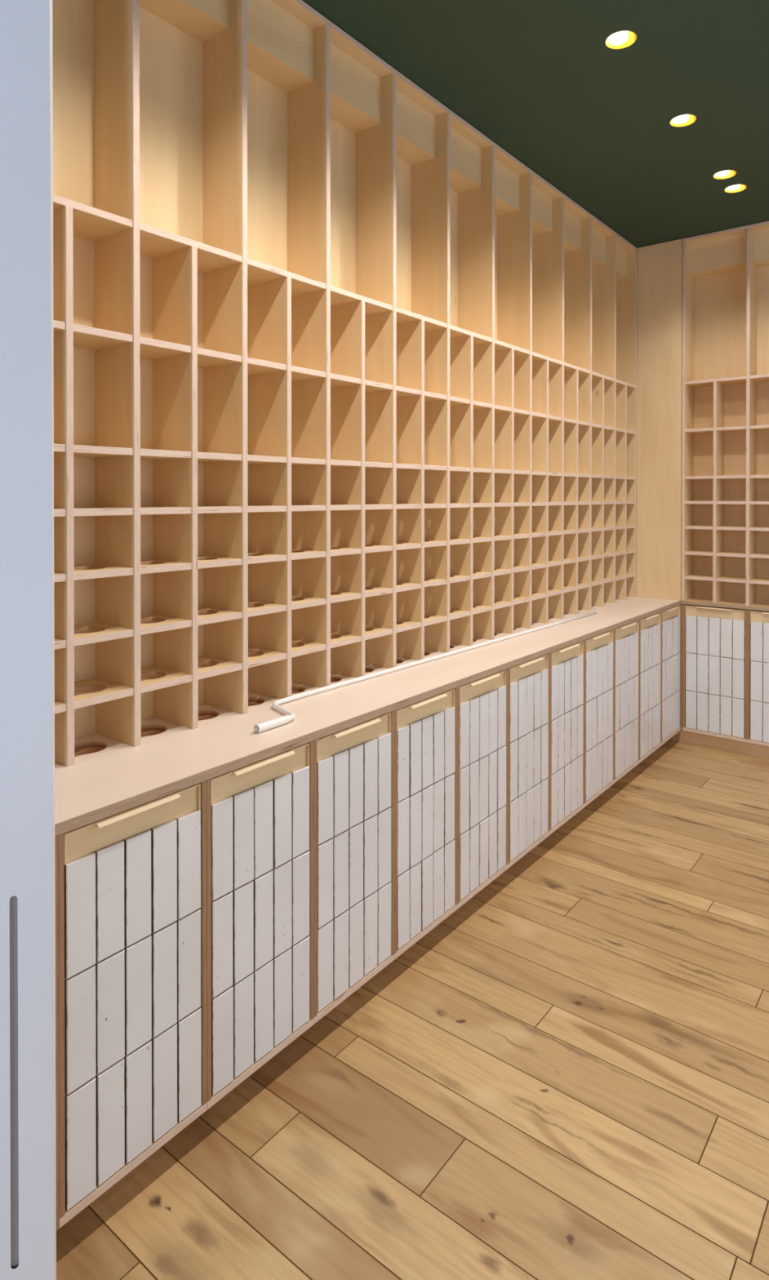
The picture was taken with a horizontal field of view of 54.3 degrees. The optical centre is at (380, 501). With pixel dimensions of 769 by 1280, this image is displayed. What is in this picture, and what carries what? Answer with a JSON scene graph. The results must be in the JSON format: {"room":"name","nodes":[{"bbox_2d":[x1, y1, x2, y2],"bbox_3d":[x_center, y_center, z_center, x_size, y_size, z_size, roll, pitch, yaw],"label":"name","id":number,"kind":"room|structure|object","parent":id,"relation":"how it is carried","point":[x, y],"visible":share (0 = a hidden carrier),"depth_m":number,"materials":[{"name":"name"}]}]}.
{"room":"retail shop","nodes":[
{"label":"retail shop","id":0,"kind":"room"},
{"bbox_2d":[56,739,768,1279],"bbox_3d":[0.735,1.567,0.998,3.670,0.120,7.460,0,1,38],"label":"floor","id":1,"kind":"structure","parent":0,"point":[566,1077],"depth_m":1.88,"materials":[{"name":"brown wood"}]},
{"bbox_2d":[0,0,56,1279],"bbox_3d":[-0.894,-0.036,1.052,0.800,3.074,0.040,0,0,-20],"label":"door","id":2,"kind":"structure","parent":1,"relation":"on","point":[28,1159],"depth_m":1.16,"materials":[{"name":"white paint"}]},
{"bbox_2d":[54,780,207,1231],"bbox_3d":[-0.695,1.040,1.745,0.465,0.774,0.376,0,1,38],"label":"base cabinet","id":3,"kind":"object","parent":1,"relation":"on","point":[132,882],"depth_m":1.59,"materials":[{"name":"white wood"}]},
{"bbox_2d":[206,740,314,1109],"bbox_3d":[-0.466,1.038,2.035,0.465,0.774,0.362,0,1,38],"label":"base cabinet","id":4,"kind":"object","parent":1,"relation":"on","point":[260,975],"visible":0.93,"depth_m":1.88,"materials":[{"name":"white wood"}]},
{"bbox_2d":[313,711,394,1023],"bbox_3d":[-0.241,1.036,2.320,0.465,0.774,0.362,0,1,38],"label":"base cabinet","id":5,"kind":"object","parent":1,"relation":"on","point":[353,766],"visible":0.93,"depth_m":2.17,"materials":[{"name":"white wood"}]},
{"bbox_2d":[394,687,457,959],"bbox_3d":[-0.016,1.034,2.606,0.465,0.774,0.362,0,1,38],"label":"base cabinet","id":6,"kind":"object","parent":1,"relation":"on","point":[426,731],"visible":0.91,"depth_m":2.45,"materials":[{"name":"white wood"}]},
{"bbox_2d":[54,595,680,836],"bbox_3d":[0.421,0.618,3.176,0.470,0.047,4.011,0,1,38],"label":"countertop","id":7,"kind":"structure","parent":6,"relation":"on","point":[108,776],"depth_m":2.13,"materials":[{"name":"laminate"}]},
{"bbox_2d":[52,0,636,766],"bbox_3d":[0.314,-0.490,3.254,0.194,2.214,4.006,0,1,38],"label":"shelving","id":8,"kind":"object","parent":7,"relation":"on","point":[344,383],"visible":0.98,"depth_m":2.49,"materials":[{"name":"brown wood"}]},
{"bbox_2d":[680,221,768,611],"bbox_3d":[2.482,-0.486,4.220,1.464,2.236,0.194,0,1,38],"label":"shelving","id":9,"kind":"object","parent":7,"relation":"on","point":[725,288],"visible":1,"depth_m":4.56,"materials":[{"name":"brown wood"}]},
{"bbox_2d":[636,239,682,599],"bbox_3d":[1.746,-0.500,4.691,0.272,2.214,0.018,0,1,38],"label":"filler panel","id":10,"kind":"object","parent":9,"relation":"attached to","point":[660,265],"visible":1,"depth_m":4.68,"materials":[{"name":"brown wood"}]},
{"bbox_2d":[457,668,508,908],"bbox_3d":[0.209,1.032,2.891,0.465,0.774,0.362,0,1,38],"label":"base cabinet","id":11,"kind":"object","parent":1,"relation":"on","point":[482,703],"visible":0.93,"depth_m":2.74,"materials":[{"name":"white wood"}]},
{"bbox_2d":[508,653,550,867],"bbox_3d":[0.435,1.030,3.176,0.465,0.774,0.362,0,1,38],"label":"base cabinet","id":12,"kind":"object","parent":1,"relation":"on","point":[529,682],"visible":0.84,"depth_m":3.03,"materials":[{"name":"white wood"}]},
{"bbox_2d":[550,640,585,834],"bbox_3d":[0.660,1.028,3.461,0.465,0.774,0.362,0,1,38],"label":"base cabinet","id":13,"kind":"object","parent":1,"relation":"on","point":[567,663],"visible":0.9,"depth_m":3.32,"materials":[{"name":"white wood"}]},
{"bbox_2d":[584,629,614,807],"bbox_3d":[0.885,1.026,3.746,0.465,0.774,0.362,0,1,38],"label":"base cabinet","id":14,"kind":"object","parent":1,"relation":"on","point":[599,663],"visible":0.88,"depth_m":3.60,"materials":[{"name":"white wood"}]},
{"bbox_2d":[613,619,639,783],"bbox_3d":[1.110,1.024,4.031,0.465,0.774,0.362,0,1,38],"label":"base cabinet","id":15,"kind":"object","parent":1,"relation":"on","point":[627,637],"visible":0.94,"depth_m":3.89,"materials":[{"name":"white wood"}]},
{"bbox_2d":[639,611,662,763],"bbox_3d":[1.335,1.022,4.316,0.465,0.774,0.362,0,1,38],"label":"base cabinet","id":16,"kind":"object","parent":1,"relation":"on","point":[651,627],"visible":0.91,"depth_m":4.18,"materials":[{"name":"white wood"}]},
{"bbox_2d":[661,604,680,745],"bbox_3d":[1.560,1.020,4.602,0.465,0.774,0.362,0,1,38],"label":"base cabinet","id":17,"kind":"object","parent":1,"relation":"on","point":[671,617],"visible":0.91,"depth_m":4.46,"materials":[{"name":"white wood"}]},
{"bbox_2d":[680,604,747,742],"bbox_3d":[2.050,1.020,4.564,0.375,0.774,0.200,0,1,38],"label":"base cabinet","id":18,"kind":"object","parent":1,"relation":"on","point":[714,639],"depth_m":4.49,"materials":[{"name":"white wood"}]},
{"bbox_2d":[669,730,768,759],"bbox_3d":[2.396,1.448,4.195,1.533,0.074,0.016,0,1,38],"label":"baseboard","id":19,"kind":"structure","parent":1,"relation":"on","point":[696,739],"depth_m":4.46,"materials":[{"name":"beige wood"}]},
{"bbox_2d":[746,609,768,746],"bbox_3d":[2.340,1.022,4.335,0.362,0.774,0.200,0,1,38],"label":"base cabinet","id":20,"kind":"object","parent":1,"relation":"on","point":[757,629],"visible":0.98,"depth_m":4.34,"materials":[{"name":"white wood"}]},
{"bbox_2d":[302,0,768,257],"bbox_3d":[0.731,-1.645,0.979,3.680,0.120,7.460,0,1,38],"label":"ceiling","id":21,"kind":"structure","parent":0,"point":[541,80],"depth_m":2.90,"materials":[{"name":"green paint"}]},
{"bbox_2d":[605,30,636,48],"bbox_3d":[0.833,-1.623,2.593,0.103,0.057,0.103,0,1,38],"label":"recessed light","id":22,"kind":"object","parent":21,"relation":"in","point":[623,38],"visible":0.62,"depth_m":2.61,"materials":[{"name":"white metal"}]},
{"bbox_2d":[670,114,696,126],"bbox_3d":[1.273,-1.627,3.150,0.103,0.057,0.103,0,1,38],"label":"recessed light","id":23,"kind":"object","parent":21,"relation":"in","point":[682,120],"visible":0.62,"depth_m":3.17,"materials":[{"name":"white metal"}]},
{"bbox_2d":[713,169,736,178],"bbox_3d":[1.691,-1.631,3.679,0.103,0.057,0.103,0,1,38],"label":"recessed light","id":24,"kind":"object","parent":21,"relation":"in","point":[724,174],"visible":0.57,"depth_m":3.70,"materials":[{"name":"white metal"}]},
{"bbox_2d":[724,184,746,192],"bbox_3d":[1.823,-1.632,3.846,0.103,0.057,0.103,0,1,38],"label":"recessed light","id":25,"kind":"object","parent":21,"relation":"in","point":[735,188],"visible":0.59,"depth_m":3.86,"materials":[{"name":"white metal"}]},
{"bbox_2d":[635,257,768,612],"bbox_3d":[3.113,-0.059,3.926,3.780,3.332,0.098,0,1,38],"label":"wall","id":26,"kind":"structure","parent":0,"point":[637,258],"depth_m":4.97,"materials":[{"name":"white paint"}]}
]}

